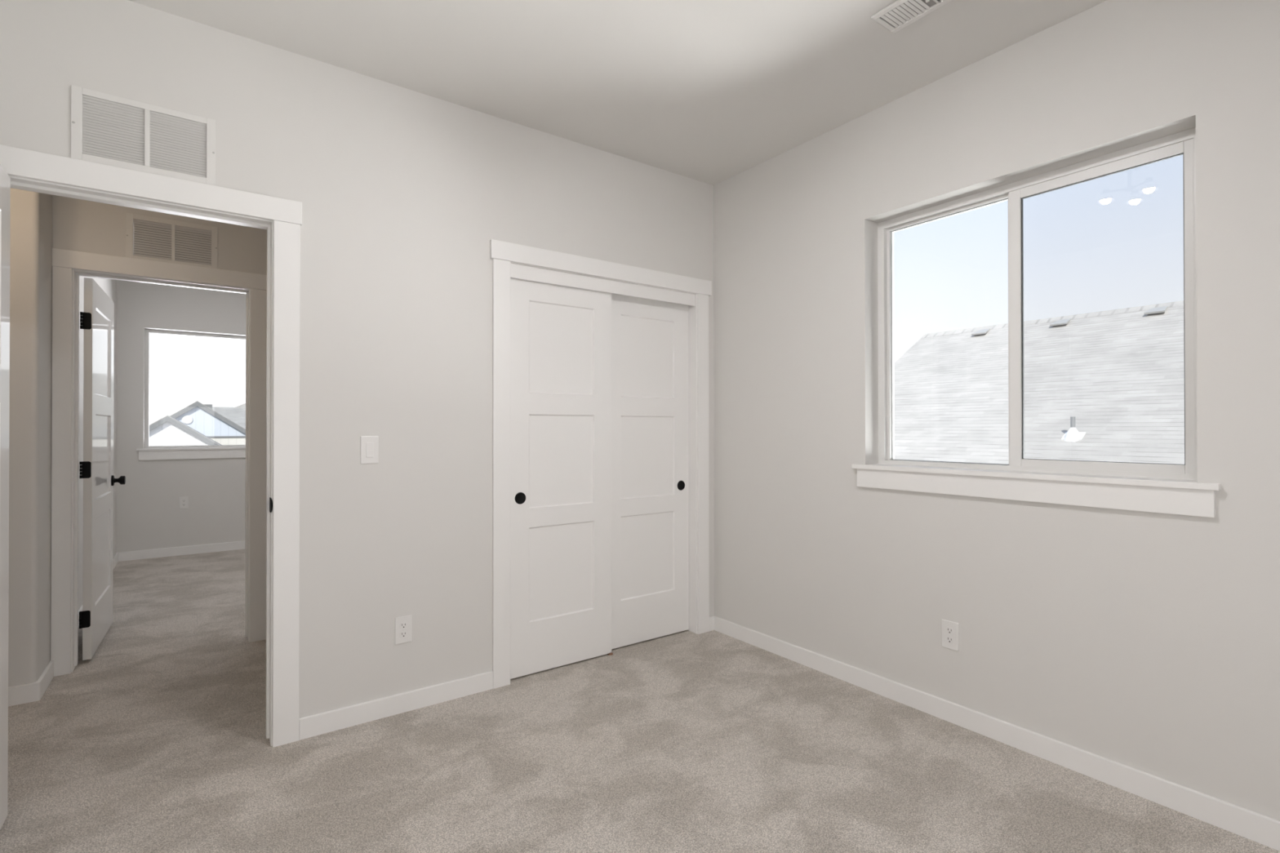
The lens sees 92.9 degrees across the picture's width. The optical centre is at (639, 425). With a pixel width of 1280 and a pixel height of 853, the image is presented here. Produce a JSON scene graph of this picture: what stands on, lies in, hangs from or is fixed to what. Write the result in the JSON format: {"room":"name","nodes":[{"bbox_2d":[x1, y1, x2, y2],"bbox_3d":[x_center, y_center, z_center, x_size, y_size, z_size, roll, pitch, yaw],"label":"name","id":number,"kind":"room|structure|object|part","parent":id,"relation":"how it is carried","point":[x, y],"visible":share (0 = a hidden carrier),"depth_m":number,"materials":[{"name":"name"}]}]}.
{"room":"empty bedroom","nodes":[
{"label":"empty bedroom","id":0,"kind":"room"},
{"bbox_2d":[8,187,52,687],"bbox_3d":[-4.034,-0.112,2.139,2.825,2.753,0.452,0,0,-36],"label":"wall","id":1,"kind":"structure","parent":0,"point":[31,212],"depth_m":2.77,"materials":[{"name":"white paint"}]},
{"bbox_2d":[8,660,53,706],"bbox_3d":[-3.983,1.215,2.084,2.829,0.087,0.344,0,0,-36],"label":"baseboard","id":2,"kind":"structure","parent":1,"relation":"attached to","point":[33,691],"depth_m":2.76,"materials":[{"name":"white wood"}]},
{"bbox_2d":[78,275,117,609],"bbox_3d":[-4.014,-0.101,4.378,0.120,2.753,3.148,0,0,-36],"label":"wall","id":3,"kind":"structure","parent":0,"point":[109,286],"depth_m":4.01,"materials":[{"name":"white paint"}]},
{"bbox_2d":[78,552,118,626],"bbox_3d":[-3.990,1.226,4.455,0.014,0.087,3.040,0,0,-36],"label":"baseboard","id":4,"kind":"structure","parent":3,"relation":"attached to","point":[116,556],"depth_m":5.44,"materials":[{"name":"white wood"}]},
{"bbox_2d":[52,195,266,275],"bbox_3d":[-2.243,-0.101,3.646,1.845,2.763,0.120,0,0,-36],"label":"wall","id":5,"kind":"structure","parent":0,"point":[77,224],"depth_m":3.20,"materials":[{"name":"white paint"}]},
{"bbox_2d":[79,277,125,660],"bbox_3d":[-3.142,0.232,3.537,0.163,2.029,0.755,0,0,-34],"label":"door","id":6,"kind":"structure","parent":5,"relation":"in","point":[95,619],"depth_m":3.41,"materials":[{"name":"white wood"}]},
{"bbox_3d":[-3.279,0.347,3.826,0.064,0.066,0.066,0,0,-34],"label":"knob","id":7,"kind":"part","parent":6,"relation":"part of","materials":[{"name":"black metal"}]},
{"bbox_2d":[50,248,266,676],"bbox_3d":[-2.614,0.189,3.372,0.951,2.149,0.155,0,0,-36],"label":"door frame","id":8,"kind":"structure","parent":5,"relation":"attached to","point":[68,265],"depth_m":3.15,"materials":[{"name":"white wood"}]},
{"bbox_3d":[-2.918,0.233,3.069,0.074,2.059,0.016,0,0,-36],"label":"casing","id":9,"kind":"part","parent":8,"relation":"part of","materials":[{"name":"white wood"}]},
{"bbox_3d":[-2.235,0.235,3.565,0.087,2.059,0.016,0,0,-36],"label":"casing","id":10,"kind":"part","parent":8,"relation":"part of","materials":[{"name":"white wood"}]},
{"bbox_2d":[125,213,217,268],"bbox_3d":[-2.591,-1.005,3.380,0.400,0.238,0.108,0,0,-36],"label":"air vent","id":11,"kind":"object","parent":5,"relation":"in","point":[144,241],"visible":0.99,"depth_m":3.34,"materials":[{"name":"white metal"}]},
{"bbox_3d":[-2.636,-1.001,3.290,0.165,0.191,0.008,0,0,-36],"label":"louvre panel","id":12,"kind":"part","parent":11,"relation":"part of","materials":[{"name":"white metal"}]},
{"bbox_3d":[-2.492,-1.001,3.395,0.165,0.191,0.008,0,0,-36],"label":"louvre panel","id":13,"kind":"part","parent":11,"relation":"part of","materials":[{"name":"white metal"}]},
{"bbox_2d":[116,280,245,552],"bbox_3d":[-3.695,1.505,6.652,3.315,5.943,0.170,0,0,-36],"label":"wall","id":14,"kind":"structure","parent":0,"point":[149,516],"depth_m":5.90,"materials":[{"name":"white paint"}]},
{"bbox_2d":[118,541,244,561],"bbox_3d":[-3.587,1.237,6.618,3.180,0.087,0.014,0,0,-36],"label":"baseboard","id":15,"kind":"structure","parent":14,"relation":"attached to","point":[202,548],"depth_m":5.95,"materials":[{"name":"white wood"}]},
{"bbox_2d":[179,496,188,508],"bbox_3d":[-4.481,0.762,5.976,0.071,0.117,0.007,0,0,-36],"label":"power outlet","id":16,"kind":"object","parent":14,"relation":"attached to","point":[184,501],"visible":1,"depth_m":5.97,"materials":[{"name":"white plastic"}]},
{"bbox_2d":[136,328,245,460],"bbox_3d":[-4.045,-0.297,6.388,1.904,1.264,0.198,0,0,-36],"label":"window","id":17,"kind":"structure","parent":14,"relation":"in","point":[206,451],"depth_m":5.97,"materials":[{"name":"white plastic"}]},
{"bbox_3d":[-4.028,0.235,6.361,1.904,0.018,0.140,0,0,-36],"label":"sill","id":18,"kind":"part","parent":17,"relation":"part of","materials":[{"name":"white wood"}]},
{"bbox_2d":[0,0,714,718],"bbox_3d":[-0.942,-0.106,2.820,3.370,2.763,0.120,0,0,-36],"label":"wall","id":19,"kind":"structure","parent":0,"point":[403,193],"depth_m":2.62,"materials":[{"name":"white paint"}]},
{"bbox_2d":[0,164,10,830],"bbox_3d":[-1.807,0.223,1.629,0.163,2.031,0.760,0,0,-36],"label":"door","id":20,"kind":"structure","parent":19,"relation":"in","point":[5,180],"depth_m":1.89,"materials":[{"name":"white wood"}]},
{"bbox_2d":[71,84,215,185],"bbox_3d":[-1.778,-1.018,2.200,0.399,0.250,0.108,0,0,-36],"label":"air vent","id":21,"kind":"object","parent":19,"relation":"in","point":[115,138],"visible":0.99,"depth_m":2.15,"materials":[{"name":"white metal"}]},
{"bbox_3d":[-1.824,-1.020,2.110,0.166,0.198,0.008,0,0,-36],"label":"louvre panel","id":22,"kind":"part","parent":21,"relation":"part of","materials":[{"name":"white metal"}]},
{"bbox_3d":[-1.679,-1.019,2.215,0.166,0.198,0.008,0,0,-36],"label":"louvre panel","id":23,"kind":"part","parent":21,"relation":"part of","materials":[{"name":"white metal"}]},
{"bbox_2d":[0,144,302,747],"bbox_3d":[-1.782,0.183,2.197,0.970,2.149,0.140,0,0,-36],"label":"door frame","id":24,"kind":"structure","parent":19,"relation":"attached to","point":[28,170],"depth_m":2.38,"materials":[{"name":"white wood"}]},
{"bbox_3d":[-1.448,0.314,2.389,0.008,0.057,0.046,0,0,-36],"label":"strike plate","id":25,"kind":"part","parent":24,"relation":"part of","materials":[{"name":"black metal"}]},
{"bbox_3d":[-1.397,0.228,2.404,0.090,2.059,0.016,0,0,-36],"label":"casing","id":26,"kind":"part","parent":24,"relation":"part of","materials":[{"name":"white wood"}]},
{"bbox_2d":[360,435,378,463],"bbox_3d":[-1.150,0.105,2.588,0.071,0.117,0.010,0,0,-36],"label":"light switch","id":27,"kind":"object","parent":19,"relation":"attached to","point":[369,444],"visible":1,"depth_m":2.59,"materials":[{"name":"white plastic"}]},
{"bbox_2d":[298,671,493,740],"bbox_3d":[-1.032,1.215,2.665,0.812,0.087,0.014,0,0,-36],"label":"baseboard","id":28,"kind":"structure","parent":19,"relation":"attached to","point":[317,724],"depth_m":2.62,"materials":[{"name":"white wood"}]},
{"bbox_2d":[395,614,411,644],"bbox_3d":[-1.037,0.897,2.667,0.071,0.117,0.007,0,0,-36],"label":"power outlet","id":29,"kind":"object","parent":19,"relation":"attached to","point":[402,624],"visible":1,"depth_m":2.66,"materials":[{"name":"white plastic"}]},
{"bbox_2d":[400,631,407,637],"bbox_3d":[-1.036,0.916,2.666,0.033,0.027,0.003,0,0,-36],"label":"socket","id":30,"kind":"object","parent":29,"relation":"attached to","point":[402,633],"depth_m":2.66,"materials":[{"name":"grey plastic"}]},
{"bbox_2d":[400,622,407,628],"bbox_3d":[-1.036,0.877,2.666,0.033,0.027,0.003,0,0,-36],"label":"socket","id":31,"kind":"object","parent":29,"relation":"attached to","point":[402,624],"depth_m":2.66,"materials":[{"name":"grey plastic"}]},
{"bbox_2d":[510,277,611,679],"bbox_3d":[-0.410,0.238,3.177,0.605,2.022,0.038,0,0,-36],"label":"door","id":32,"kind":"structure","parent":19,"relation":"in","point":[561,335],"depth_m":3.15,"materials":[{"name":"white wood"}]},
{"bbox_3d":[-0.594,0.363,3.022,0.059,0.059,0.005,0,0,-36],"label":"finger pull","id":33,"kind":"part","parent":32,"relation":"part of","materials":[{"name":"black metal"}]},
{"bbox_2d":[489,239,711,688],"bbox_3d":[-0.173,0.189,3.365,1.419,2.146,0.140,0,0,-36],"label":"door frame","id":34,"kind":"structure","parent":19,"relation":"attached to","point":[513,260],"depth_m":3.18,"materials":[{"name":"white wood"}]},
{"bbox_3d":[-0.668,0.231,2.933,0.087,2.057,0.016,0,0,-36],"label":"casing","id":35,"kind":"part","parent":34,"relation":"part of","materials":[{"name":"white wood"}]},
{"bbox_3d":[0.382,0.234,3.696,0.087,2.057,0.016,0,0,-36],"label":"casing","id":36,"kind":"part","parent":34,"relation":"part of","materials":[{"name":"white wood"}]},
{"bbox_2d":[611,293,688,648],"bbox_3d":[0.043,0.239,3.562,0.606,2.022,0.038,0,0,-36],"label":"door","id":37,"kind":"structure","parent":19,"relation":"in","point":[650,484],"depth_m":3.55,"materials":[{"name":"white wood"}]},
{"bbox_3d":[0.249,0.366,3.690,0.059,0.059,0.005,0,0,-36],"label":"finger pull","id":38,"kind":"part","parent":37,"relation":"part of","materials":[{"name":"black metal"}]},
{"bbox_2d":[709,615,714,631],"bbox_3d":[0.439,1.219,3.733,0.054,0.087,0.014,0,0,-36],"label":"baseboard","id":39,"kind":"structure","parent":19,"relation":"attached to","point":[711,618],"depth_m":3.73,"materials":[{"name":"white wood"}]},
{"bbox_2d":[128,0,1106,185],"bbox_3d":[-2.311,-1.588,2.533,6.270,0.200,8.490,0,0,-36],"label":"ceiling","id":40,"kind":"structure","parent":0,"point":[708,91],"depth_m":2.44,"materials":[{"name":"white paint"}]},
{"bbox_2d":[871,0,952,33],"bbox_3d":[0.991,-1.483,2.138,0.150,0.018,0.306,0,0,-36],"label":"ceiling vent","id":41,"kind":"object","parent":40,"relation":"in","point":[900,14],"visible":1,"depth_m":2.19,"materials":[{"name":"white metal"}]},
{"bbox_3d":[0.955,-1.485,2.188,0.104,0.004,0.130,0,0,-36],"label":"louvre panel","id":42,"kind":"part","parent":41,"relation":"part of","materials":[{"name":"white metal"}]},
{"bbox_2d":[0,549,1279,852],"bbox_3d":[-2.308,1.380,2.518,6.270,0.250,8.490,0,0,-36],"label":"floor","id":43,"kind":"structure","parent":0,"point":[686,741],"depth_m":2.21,"materials":[{"name":"carpet"}]},
{"bbox_2d":[713,0,1279,821],"bbox_3d":[0.160,1.490,4.310,0.170,5.943,8.490,0,0,-36],"label":"wall","id":44,"kind":"structure","parent":0,"point":[1148,642],"depth_m":2.33,"materials":[{"name":"white paint"}]},
{"bbox_2d":[942,619,958,651],"bbox_3d":[1.312,0.889,2.575,0.007,0.117,0.071,0,0,-36],"label":"power outlet","id":45,"kind":"object","parent":44,"relation":"attached to","point":[949,628],"visible":1,"depth_m":2.57,"materials":[{"name":"white plastic"}]},
{"bbox_2d":[946,635,953,643],"bbox_3d":[1.311,0.908,2.574,0.003,0.027,0.033,0,0,-36],"label":"socket","id":46,"kind":"object","parent":45,"relation":"attached to","point":[949,639],"depth_m":2.57,"materials":[{"name":"grey plastic"}]},
{"bbox_2d":[946,626,953,634],"bbox_3d":[1.311,0.869,2.574,0.003,0.027,0.033,0,0,-36],"label":"socket","id":47,"kind":"object","parent":45,"relation":"attached to","point":[949,630],"depth_m":2.57,"materials":[{"name":"grey plastic"}]},
{"bbox_2d":[714,616,1279,851],"bbox_3d":[1.485,1.212,2.330,0.014,0.087,3.486,0,0,-36],"label":"baseboard","id":48,"kind":"structure","parent":44,"relation":"attached to","point":[1264,830],"depth_m":2.27,"materials":[{"name":"white wood"}]},
{"bbox_2d":[852,127,1221,517],"bbox_3d":[1.484,-0.349,2.467,0.198,1.282,1.303,0,0,-36],"label":"window","id":49,"kind":"structure","parent":44,"relation":"in","point":[1180,495],"depth_m":2.37,"materials":[{"name":"white plastic"}]},
{"bbox_3d":[1.460,0.195,2.446,0.138,0.020,1.303,0,0,-36],"label":"sill","id":50,"kind":"part","parent":49,"relation":"part of","materials":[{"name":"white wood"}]},
{"bbox_3d":[1.690,-0.393,2.269,0.022,1.130,0.574,0,0,-36],"label":"sash","id":51,"kind":"part","parent":49,"relation":"part of","materials":[{"name":"clear glass"}]},
{"label":"outside","id":52,"kind":"structure","parent":0,"visible":0},
{"bbox_3d":[-6.140,4.741,29.843,100.000,0.300,130.000,0,0,-36],"label":"ground","id":53,"kind":"structure","parent":52,"visible":0},
{"bbox_2d":[149,415,221,445],"bbox_3d":[-14.448,2.144,18.743,6.000,4.800,5.820,0,0,-36],"label":"house","id":54,"kind":"structure","parent":53,"relation":"on","point":[167,430],"depth_m":16.55,"materials":[{"name":"white"}]},
{"bbox_2d":[169,400,245,444],"bbox_3d":[-17.099,1.857,23.494,8.400,5.425,4.620,0,0,-36],"label":"house","id":55,"kind":"structure","parent":53,"relation":"on","point":[201,417],"depth_m":21.94,"materials":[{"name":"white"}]},
{"bbox_2d":[182,415,192,424],"bbox_3d":[-16.015,-0.193,21.527,0.320,0.320,0.030,0,0,-36],"label":"gable vent","id":56,"kind":"object","parent":55,"relation":"attached to","point":[187,420],"depth_m":21.52,"materials":[{"name":"white plastic"}]},
{"bbox_2d":[212,403,245,429],"bbox_3d":[-17.581,1.134,32.676,10.200,6.960,10.000,0,0,-36],"label":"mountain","id":57,"kind":"structure","parent":53,"relation":"on","point":[237,415],"depth_m":30.03,"materials":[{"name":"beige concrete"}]},
{"bbox_2d":[887,300,1188,479],"bbox_3d":[9.319,1.324,6.869,11.400,6.287,12.624,0,0,-36],"label":"house","id":58,"kind":"structure","parent":53,"relation":"on","point":[1108,385],"depth_m":8.30,"materials":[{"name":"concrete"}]},
{"bbox_2d":[971,328,990,335],"bbox_3d":[6.107,-1.666,10.875,0.273,0.124,0.235,0,0,-36],"label":"roof vent","id":59,"kind":"object","parent":58,"relation":"attached to","point":[984,331],"depth_m":10.84,"materials":[{"name":"grey metal"}]},
{"bbox_2d":[1049,318,1071,326],"bbox_3d":[6.830,-1.666,9.861,0.273,0.124,0.235,0,0,-36],"label":"roof vent","id":60,"kind":"object","parent":58,"relation":"attached to","point":[1064,322],"depth_m":9.82,"materials":[{"name":"grey metal"}]},
{"bbox_2d":[1143,306,1167,315],"bbox_3d":[7.553,-1.677,8.884,0.273,0.124,0.235,0,0,-36],"label":"roof vent","id":61,"kind":"object","parent":58,"relation":"attached to","point":[1159,310],"depth_m":8.86,"materials":[{"name":"grey metal"}]}
]}

